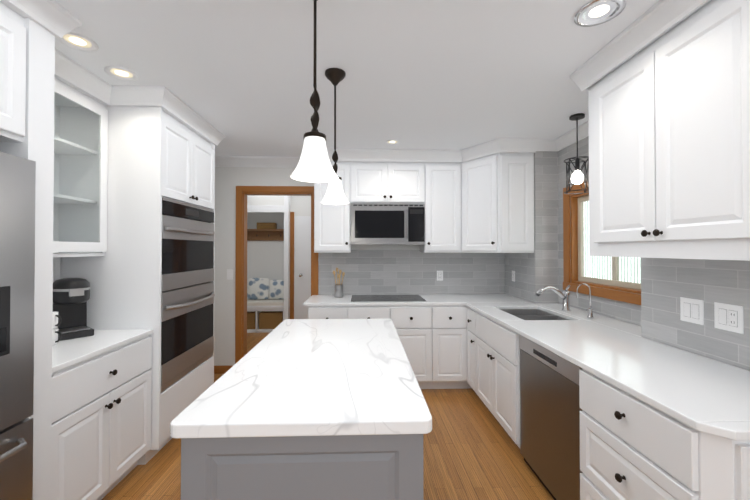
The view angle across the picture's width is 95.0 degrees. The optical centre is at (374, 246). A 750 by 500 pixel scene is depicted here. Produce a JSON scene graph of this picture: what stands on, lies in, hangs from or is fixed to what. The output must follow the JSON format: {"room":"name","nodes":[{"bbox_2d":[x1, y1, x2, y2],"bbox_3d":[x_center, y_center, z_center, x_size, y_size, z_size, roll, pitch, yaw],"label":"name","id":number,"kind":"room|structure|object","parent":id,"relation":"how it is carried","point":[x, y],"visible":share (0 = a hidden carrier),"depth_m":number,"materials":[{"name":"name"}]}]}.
{"room":"kitchen","nodes":[
{"label":"kitchen","id":0,"kind":"room"},
{"bbox_2d":[247,195,310,319],"bbox_3d":[-1.623,0.244,6.239,1.896,2.538,0.548,0,-1,-2],"label":"wall","id":1,"kind":"structure","parent":0,"point":[296,210],"depth_m":6.12,"materials":[{"name":"white paint"}]},
{"bbox_2d":[247,229,283,240],"bbox_3d":[-2.088,-0.211,6.402,0.972,0.210,0.197,0,-1,-2],"label":"shelf","id":2,"kind":"object","parent":1,"relation":"attached to","point":[265,234],"visible":0.6,"depth_m":6.47,"materials":[{"name":"brown wood"}]},
{"bbox_2d":[257,223,276,228],"bbox_3d":[-2.014,-0.377,6.402,0.330,0.118,0.170,0,-1,-2],"label":"basket","id":3,"kind":"object","parent":2,"relation":"on","point":[266,225],"visible":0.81,"depth_m":6.32,"materials":[{"name":"wicker"}]},
{"bbox_2d":[101,333,553,499],"bbox_3d":[-0.256,1.506,2.308,4.740,0.060,8.720,0,-1,-2],"label":"floor","id":4,"kind":"structure","parent":0,"point":[471,449],"depth_m":2.34,"materials":[{"name":"brown wood"}]},
{"bbox_2d":[0,152,35,499],"bbox_3d":[-1.693,0.544,0.966,0.730,1.800,0.880,0,-1,-2],"label":"refrigerator","id":5,"kind":"object","parent":4,"relation":"on","point":[17,228],"visible":1,"depth_m":1.35,"materials":[{"name":"silver metal"}]},
{"bbox_2d":[0,2,54,499],"bbox_3d":[-1.741,0.248,0.927,0.671,2.430,1.240,0,-1,-2],"label":"tall cabinet","id":6,"kind":"object","parent":4,"relation":"on","point":[27,65],"visible":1,"depth_m":1.49,"materials":[{"name":"white wood"}]},
{"bbox_2d":[0,0,224,145],"bbox_3d":[-1.743,-1.013,1.794,0.728,0.108,2.949,0,-1,-2],"label":"crown molding","id":7,"kind":"structure","parent":6,"relation":"attached to","point":[55,18],"depth_m":2.18,"materials":[{"name":"white wood"}]},
{"bbox_2d":[51,335,151,499],"bbox_3d":[-1.786,1.031,1.928,0.651,0.884,0.774,0,-1,-2],"label":"base cabinet","id":8,"kind":"object","parent":4,"relation":"on","point":[101,429],"visible":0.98,"depth_m":1.87,"materials":[{"name":"white wood"}]},
{"bbox_2d":[52,257,152,372],"bbox_3d":[-1.800,0.327,1.934,0.623,0.519,0.774,0,-1,-2],"label":"countertop","id":9,"kind":"structure","parent":8,"relation":"on","point":[68,353],"depth_m":1.97,"materials":[{"name":"stone"}]},
{"bbox_2d":[52,328,60,345],"bbox_3d":[-1.820,0.511,1.933,0.108,0.090,0.080,0,-1,-2],"label":"mug","id":10,"kind":"object","parent":9,"relation":"on","point":[55,334],"visible":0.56,"depth_m":1.93,"materials":[{"name":"white ceramic"}]},
{"bbox_2d":[52,311,60,328],"bbox_3d":[-1.820,0.419,1.934,0.108,0.090,0.080,0,-1,-2],"label":"mug","id":11,"kind":"object","parent":10,"relation":"on","point":[55,317],"visible":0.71,"depth_m":1.93,"materials":[{"name":"white ceramic"}]},
{"bbox_2d":[53,278,93,340],"bbox_3d":[-1.923,0.378,2.146,0.260,0.360,0.224,0,-1,36],"label":"coffee maker","id":12,"kind":"object","parent":9,"relation":"on","point":[71,297],"visible":0.77,"depth_m":2.12,"materials":[{"name":"black plastic"}]},
{"bbox_2d":[60,106,214,464],"bbox_3d":[-1.792,0.265,2.757,0.696,2.430,0.860,0,-1,-2],"label":"tall cabinet","id":13,"kind":"object","parent":4,"relation":"on","point":[156,155],"visible":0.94,"depth_m":2.34,"materials":[{"name":"white wood"}]},
{"bbox_2d":[161,198,214,391],"bbox_3d":[-1.718,0.335,2.759,0.645,1.334,0.814,0,-1,-2],"label":"wall oven","id":14,"kind":"object","parent":13,"relation":"in","point":[187,302],"visible":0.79,"depth_m":2.67,"materials":[{"name":"silver metal"}]},
{"bbox_2d":[247,299,283,332],"bbox_3d":[-2.083,1.248,6.239,0.978,0.530,0.498,0,-1,-2],"label":"bench","id":15,"kind":"object","parent":4,"relation":"on","point":[258,306],"visible":0.25,"depth_m":6.01,"materials":[{"name":"white wood"}]},
{"bbox_2d":[247,311,255,328],"bbox_3d":[-2.319,1.317,6.216,0.409,0.288,0.370,0,-1,-2],"label":"basket","id":16,"kind":"object","parent":15,"relation":"in","point":[251,318],"visible":0.25,"depth_m":6.04,"materials":[{"name":"wicker"}]},
{"bbox_2d":[247,278,268,299],"bbox_3d":[-2.146,0.779,6.312,0.400,0.391,0.165,0,-1,-2],"label":"pillow","id":17,"kind":"object","parent":15,"relation":"on","point":[257,288],"visible":1,"depth_m":6.26,"materials":[{"name":"fabric"}]},
{"bbox_2d":[259,311,282,328],"bbox_3d":[-1.846,1.317,6.232,0.409,0.288,0.370,0,-1,-2],"label":"basket","id":18,"kind":"object","parent":15,"relation":"in","point":[270,319],"visible":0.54,"depth_m":6.05,"materials":[{"name":"wicker"}]},
{"bbox_2d":[268,280,283,298],"bbox_3d":[-1.788,0.799,6.354,0.360,0.355,0.158,0,-1,-2],"label":"pillow","id":19,"kind":"object","parent":15,"relation":"on","point":[276,289],"visible":0.85,"depth_m":6.30,"materials":[{"name":"fabric"}]},
{"bbox_2d":[181,434,423,499],"bbox_3d":[-0.239,1.038,1.870,0.807,0.868,1.545,0,-1,-2],"label":"kitchen island","id":20,"kind":"object","parent":4,"relation":"on","point":[364,467],"visible":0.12,"depth_m":1.10,"materials":[{"name":"grey wood"}]},
{"bbox_2d":[170,319,431,438],"bbox_3d":[-0.256,0.580,1.874,0.830,0.045,1.605,0,-1,-2],"label":"island countertop","id":21,"kind":"structure","parent":20,"relation":"on","point":[311,377],"depth_m":1.32,"materials":[{"name":"stone"}]},
{"bbox_2d":[308,306,347,318],"bbox_3d":[-0.488,1.048,3.771,0.398,0.884,0.630,0,-1,-2],"label":"base cabinet","id":22,"kind":"object","parent":4,"relation":"on","point":[314,312],"depth_m":3.46,"materials":[{"name":"white wood"}]},
{"bbox_2d":[348,306,391,318],"bbox_3d":[-0.074,1.048,3.785,0.430,0.884,0.630,0,-1,-2],"label":"base cabinet","id":23,"kind":"object","parent":4,"relation":"on","point":[354,312],"depth_m":3.48,"materials":[{"name":"white wood"}]},
{"bbox_2d":[392,305,431,388],"bbox_3d":[0.355,1.048,3.800,0.429,0.884,0.630,0,-1,-2],"label":"base cabinet","id":24,"kind":"object","parent":4,"relation":"on","point":[413,324],"depth_m":3.49,"materials":[{"name":"white wood"}]},
{"bbox_2d":[432,305,467,388],"bbox_3d":[0.750,1.048,3.814,0.361,0.884,0.630,0,-1,-2],"label":"base cabinet","id":25,"kind":"object","parent":4,"relation":"on","point":[433,338],"depth_m":3.50,"materials":[{"name":"white wood"}]},
{"bbox_2d":[467,306,517,390],"bbox_3d":[1.265,1.044,3.379,0.665,0.884,0.308,0,-1,-2],"label":"base cabinet","id":26,"kind":"object","parent":4,"relation":"on","point":[477,323],"depth_m":3.24,"materials":[{"name":"white wood"}]},
{"bbox_2d":[303,294,462,305],"bbox_3d":[0.077,0.590,3.791,1.620,0.029,0.641,0,-1,-2],"label":"countertop","id":27,"kind":"structure","parent":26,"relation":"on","point":[431,299],"depth_m":3.56,"materials":[{"name":"stone"}]},
{"bbox_2d":[333,268,344,296],"bbox_3d":[-0.412,0.410,3.906,0.138,0.330,0.100,0,-1,-2],"label":"utensil crock","id":28,"kind":"object","parent":27,"relation":"on","point":[339,290],"visible":1,"depth_m":3.88,"materials":[{"name":"silver metal"}]},
{"bbox_2d":[350,295,425,301],"bbox_3d":[0.132,0.571,3.799,0.788,0.007,0.493,0,-1,-2],"label":"cooktop","id":29,"kind":"object","parent":27,"relation":"in","point":[377,298],"visible":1,"depth_m":3.73,"materials":[{"name":"black glass"}]},
{"bbox_2d":[455,294,749,440],"bbox_3d":[1.411,0.578,2.594,0.912,0.029,3.125,0,-1,-2],"label":"countertop","id":30,"kind":"structure","parent":26,"relation":"on","point":[701,393],"depth_m":1.61,"materials":[{"name":"stone"}]},
{"bbox_2d":[500,309,567,319],"bbox_3d":[1.347,0.697,2.952,0.436,0.200,0.646,0,-1,-2],"label":"sink","id":31,"kind":"object","parent":30,"relation":"in","point":[530,314],"visible":0.08,"depth_m":3.17,"materials":[{"name":"silver metal"}]},
{"bbox_2d":[535,285,570,311],"bbox_3d":[1.532,0.446,2.961,0.354,0.239,0.151,0,-1,-2],"label":"faucet","id":32,"kind":"object","parent":30,"relation":"on","point":[565,295],"visible":1,"depth_m":2.97,"materials":[{"name":"silver metal"}]},
{"bbox_2d":[576,283,593,318],"bbox_3d":[1.635,0.426,2.699,0.137,0.274,0.074,0,-1,-2],"label":"tap","id":33,"kind":"object","parent":30,"relation":"on","point":[590,313],"visible":1,"depth_m":2.68,"materials":[{"name":"silver metal"}]},
{"bbox_2d":[475,334,519,447],"bbox_3d":[1.284,1.151,2.837,0.665,0.660,0.916,0,-1,-2],"label":"base cabinet","id":34,"kind":"object","parent":4,"relation":"on","point":[497,356],"depth_m":2.62,"materials":[{"name":"white wood"}]},
{"bbox_2d":[519,334,582,499],"bbox_3d":[1.305,1.036,2.029,0.620,0.875,0.665,0,-1,-2],"label":"dishwasher","id":35,"kind":"object","parent":4,"relation":"on","point":[550,409],"visible":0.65,"depth_m":1.97,"materials":[{"name":"silver metal"}]},
{"bbox_2d":[579,369,749,499],"bbox_3d":[1.335,1.025,1.367,0.665,0.884,0.639,0,-1,-2],"label":"base cabinet","id":36,"kind":"object","parent":4,"relation":"on","point":[632,447],"depth_m":1.28,"materials":[{"name":"white wood"}]},
{"bbox_2d":[214,167,501,365],"bbox_3d":[-0.086,0.224,4.174,4.170,2.540,0.126,0,-1,-2],"label":"wall","id":37,"kind":"structure","parent":0,"point":[368,269],"depth_m":4.11,"materials":[{"name":"white paint"}]},
{"bbox_2d":[53,78,107,256],"bbox_3d":[-1.936,-0.447,1.937,0.351,1.020,0.774,0,-1,-2],"label":"upper cabinet","id":38,"kind":"object","parent":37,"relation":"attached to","point":[80,172],"visible":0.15,"depth_m":2.29,"materials":[{"name":"white wood"}]},
{"bbox_2d":[214,365,233,373],"bbox_3d":[-1.915,1.447,4.034,0.543,0.090,0.015,0,-1,-2],"label":"baseboard","id":39,"kind":"structure","parent":37,"relation":"attached to","point":[222,369],"depth_m":4.03,"materials":[{"name":"brown wood"}]},
{"bbox_2d":[227,269,232,279],"bbox_3d":[-1.712,0.333,4.055,0.070,0.120,0.008,0,-1,-2],"label":"light switch","id":40,"kind":"object","parent":37,"relation":"attached to","point":[229,274],"visible":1,"depth_m":4.05,"materials":[{"name":"white plastic"}]},
{"bbox_2d":[215,156,299,167],"bbox_3d":[-1.436,-0.992,4.038,1.499,0.108,0.086,0,-1,-2],"label":"crown molding","id":41,"kind":"structure","parent":37,"relation":"attached to","point":[220,161],"depth_m":4.03,"materials":[{"name":"white wood"}]},
{"bbox_2d":[235,186,317,363],"bbox_3d":[-1.160,0.391,4.131,0.970,2.205,0.145,0,-1,-2],"label":"door frame","id":42,"kind":"structure","parent":37,"relation":"attached to","point":[242,192],"depth_m":4.07,"materials":[{"name":"brown wood"}]},
{"bbox_2d":[314,150,350,252],"bbox_3d":[-0.475,-0.488,3.931,0.396,1.118,0.340,0,-1,-2],"label":"upper cabinet","id":43,"kind":"object","parent":37,"relation":"attached to","point":[332,223],"depth_m":3.76,"materials":[{"name":"white wood"}]},
{"bbox_2d":[350,150,425,205],"bbox_3d":[0.134,-0.759,3.954,0.822,0.576,0.340,0,-1,-2],"label":"upper cabinet","id":44,"kind":"object","parent":37,"relation":"attached to","point":[376,176],"depth_m":3.78,"materials":[{"name":"white wood"}]},
{"bbox_2d":[351,204,424,244],"bbox_3d":[0.135,-0.242,3.928,0.814,0.447,0.383,0,-1,-2],"label":"microwave","id":45,"kind":"object","parent":44,"relation":"attached to","point":[387,224],"visible":1,"depth_m":3.78,"materials":[{"name":"silver metal"}]},
{"bbox_2d":[437,271,442,280],"bbox_3d":[0.781,0.353,4.136,0.075,0.120,0.007,0,-1,-2],"label":"electrical outlet","id":46,"kind":"object","parent":37,"relation":"attached to","point":[439,275],"visible":1,"depth_m":4.13,"materials":[{"name":"white plastic"}]},
{"bbox_2d":[420,150,461,252],"bbox_3d":[0.751,-0.487,3.973,0.412,1.118,0.340,0,-1,-2],"label":"upper cabinet","id":47,"kind":"object","parent":37,"relation":"attached to","point":[443,208],"depth_m":3.80,"materials":[{"name":"white wood"}]},
{"bbox_2d":[462,138,501,252],"bbox_3d":[1.104,-0.489,3.785,0.282,1.118,0.740,0,-1,-2],"label":"upper cabinet","id":48,"kind":"object","parent":37,"relation":"attached to","point":[478,198],"depth_m":3.58,"materials":[{"name":"white wood"}]},
{"bbox_2d":[55,0,711,156],"bbox_3d":[-0.126,-1.114,2.337,4.480,0.100,8.720,0,-1,-2],"label":"ceiling","id":49,"kind":"structure","parent":0,"point":[440,74],"depth_m":2.00,"materials":[{"name":"white paint"}]},
{"bbox_2d":[57,32,98,51],"bbox_3d":[-1.548,-1.065,1.791,0.170,0.006,0.170,0,-1,-2],"label":"recessed light","id":50,"kind":"object","parent":49,"relation":"in","point":[88,45],"visible":0.88,"depth_m":1.80,"materials":[{"name":"white"}]},
{"bbox_2d":[104,66,137,80],"bbox_3d":[-1.560,-1.062,2.117,0.170,0.006,0.170,0,-1,-2],"label":"recessed light","id":51,"kind":"object","parent":49,"relation":"in","point":[120,73],"visible":1,"depth_m":2.12,"materials":[{"name":"white"}]},
{"bbox_2d":[290,0,338,182],"bbox_3d":[-0.241,-0.672,1.383,0.192,0.797,0.192,0,-1,-2],"label":"pendant light","id":52,"kind":"object","parent":49,"relation":"hanging from","point":[314,165],"visible":1,"depth_m":1.35,"materials":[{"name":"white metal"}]},
{"bbox_2d":[321,68,348,204],"bbox_3d":[-0.245,-0.664,2.109,0.173,0.799,0.173,0,-1,-2],"label":"pendant light","id":53,"kind":"object","parent":49,"relation":"hanging from","point":[334,195],"visible":0.83,"depth_m":2.08,"materials":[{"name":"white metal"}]},
{"bbox_2d":[385,140,398,144],"bbox_3d":[0.174,-1.049,3.468,0.140,0.006,0.140,0,-1,-2],"label":"recessed light","id":54,"kind":"object","parent":49,"relation":"in","point":[391,142],"visible":1,"depth_m":3.48,"materials":[{"name":"white"}]},
{"bbox_2d":[563,113,588,193],"bbox_3d":[1.639,-0.747,2.785,0.198,0.622,0.198,0,-1,-2],"label":"light","id":55,"kind":"object","parent":49,"relation":"hanging from","point":[577,177],"visible":0.9,"depth_m":2.77,"materials":[{"name":"black metal"}]},
{"bbox_2d":[574,0,625,26],"bbox_3d":[1.021,-1.067,1.566,0.200,0.006,0.200,0,-1,-2],"label":"recessed light","id":56,"kind":"object","parent":49,"relation":"in","point":[595,16],"visible":1,"depth_m":1.57,"materials":[{"name":"silver metal"}]},
{"bbox_2d":[502,151,549,303],"bbox_3d":[1.651,0.220,3.794,0.126,2.540,0.706,0,-1,-2],"label":"wall","id":57,"kind":"structure","parent":0,"point":[532,270],"depth_m":3.45,"materials":[{"name":"grey tile"}]},
{"bbox_2d":[512,271,514,281],"bbox_3d":[1.579,0.341,3.924,0.007,0.120,0.075,0,-1,-2],"label":"outlet","id":58,"kind":"object","parent":57,"relation":"attached to","point":[513,275],"visible":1,"depth_m":3.91,"materials":[{"name":"white plastic"}]},
{"bbox_2d":[502,138,537,252],"bbox_3d":[1.414,-0.489,3.796,0.338,1.118,0.740,0,-1,-2],"label":"upper cabinet","id":59,"kind":"object","parent":57,"relation":"attached to","point":[517,153],"depth_m":3.43,"materials":[{"name":"white wood"}]},
{"bbox_2d":[550,136,633,323],"bbox_3d":[1.913,0.211,2.796,0.150,2.540,1.560,0,-1,-2],"label":"wall","id":60,"kind":"structure","parent":0,"point":[619,310],"depth_m":3.38,"materials":[{"name":"grey tile"}]},
{"bbox_2d":[549,120,588,151],"bbox_3d":[1.820,-1.007,2.971,0.073,0.098,0.974,0,-1,-2],"label":"crown molding","id":61,"kind":"structure","parent":60,"relation":"attached to","point":[565,140],"depth_m":3.19,"materials":[{"name":"white wood"}]},
{"bbox_2d":[563,182,640,304],"bbox_3d":[1.899,-0.077,2.768,0.122,0.985,1.140,0,-1,-2],"label":"window","id":62,"kind":"structure","parent":60,"relation":"in","point":[574,278],"depth_m":3.16,"materials":[{"name":"brown wood"}]},
{"bbox_2d":[634,258,749,370],"bbox_3d":[1.780,0.185,0.080,0.126,2.540,4.100,0,-1,-2],"label":"tile backsplash","id":63,"kind":"structure","parent":0,"point":[667,284],"depth_m":1.77,"materials":[{"name":"grey tile"}]},
{"bbox_2d":[582,0,749,260],"bbox_3d":[1.474,-0.507,1.616,0.370,1.122,0.942,0,-1,-2],"label":"upper cabinet","id":64,"kind":"object","parent":63,"relation":"attached to","point":[669,144],"depth_m":1.49,"materials":[{"name":"white wood"}]},
{"bbox_2d":[680,297,703,324],"bbox_3d":[1.653,0.336,1.795,0.006,0.125,0.125,0,-1,-2],"label":"switch plate","id":65,"kind":"object","parent":63,"relation":"attached to","point":[691,310],"visible":1,"depth_m":1.79,"materials":[{"name":"white plastic"}]},
{"bbox_2d":[714,302,743,333],"bbox_3d":[1.659,0.335,1.615,0.007,0.125,0.125,0,-1,-2],"label":"electrical outlet plate","id":66,"kind":"object","parent":63,"relation":"attached to","point":[728,317],"visible":1,"depth_m":1.61,"materials":[{"name":"white plastic"}]},
{"label":"outside","id":67,"kind":"structure","parent":0,"visible":0},
{"bbox_2d":[584,201,640,282],"bbox_3d":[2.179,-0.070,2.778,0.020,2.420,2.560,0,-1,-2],"label":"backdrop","id":68,"kind":"structure","parent":67,"point":[608,265],"depth_m":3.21,"materials":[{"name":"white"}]}
]}

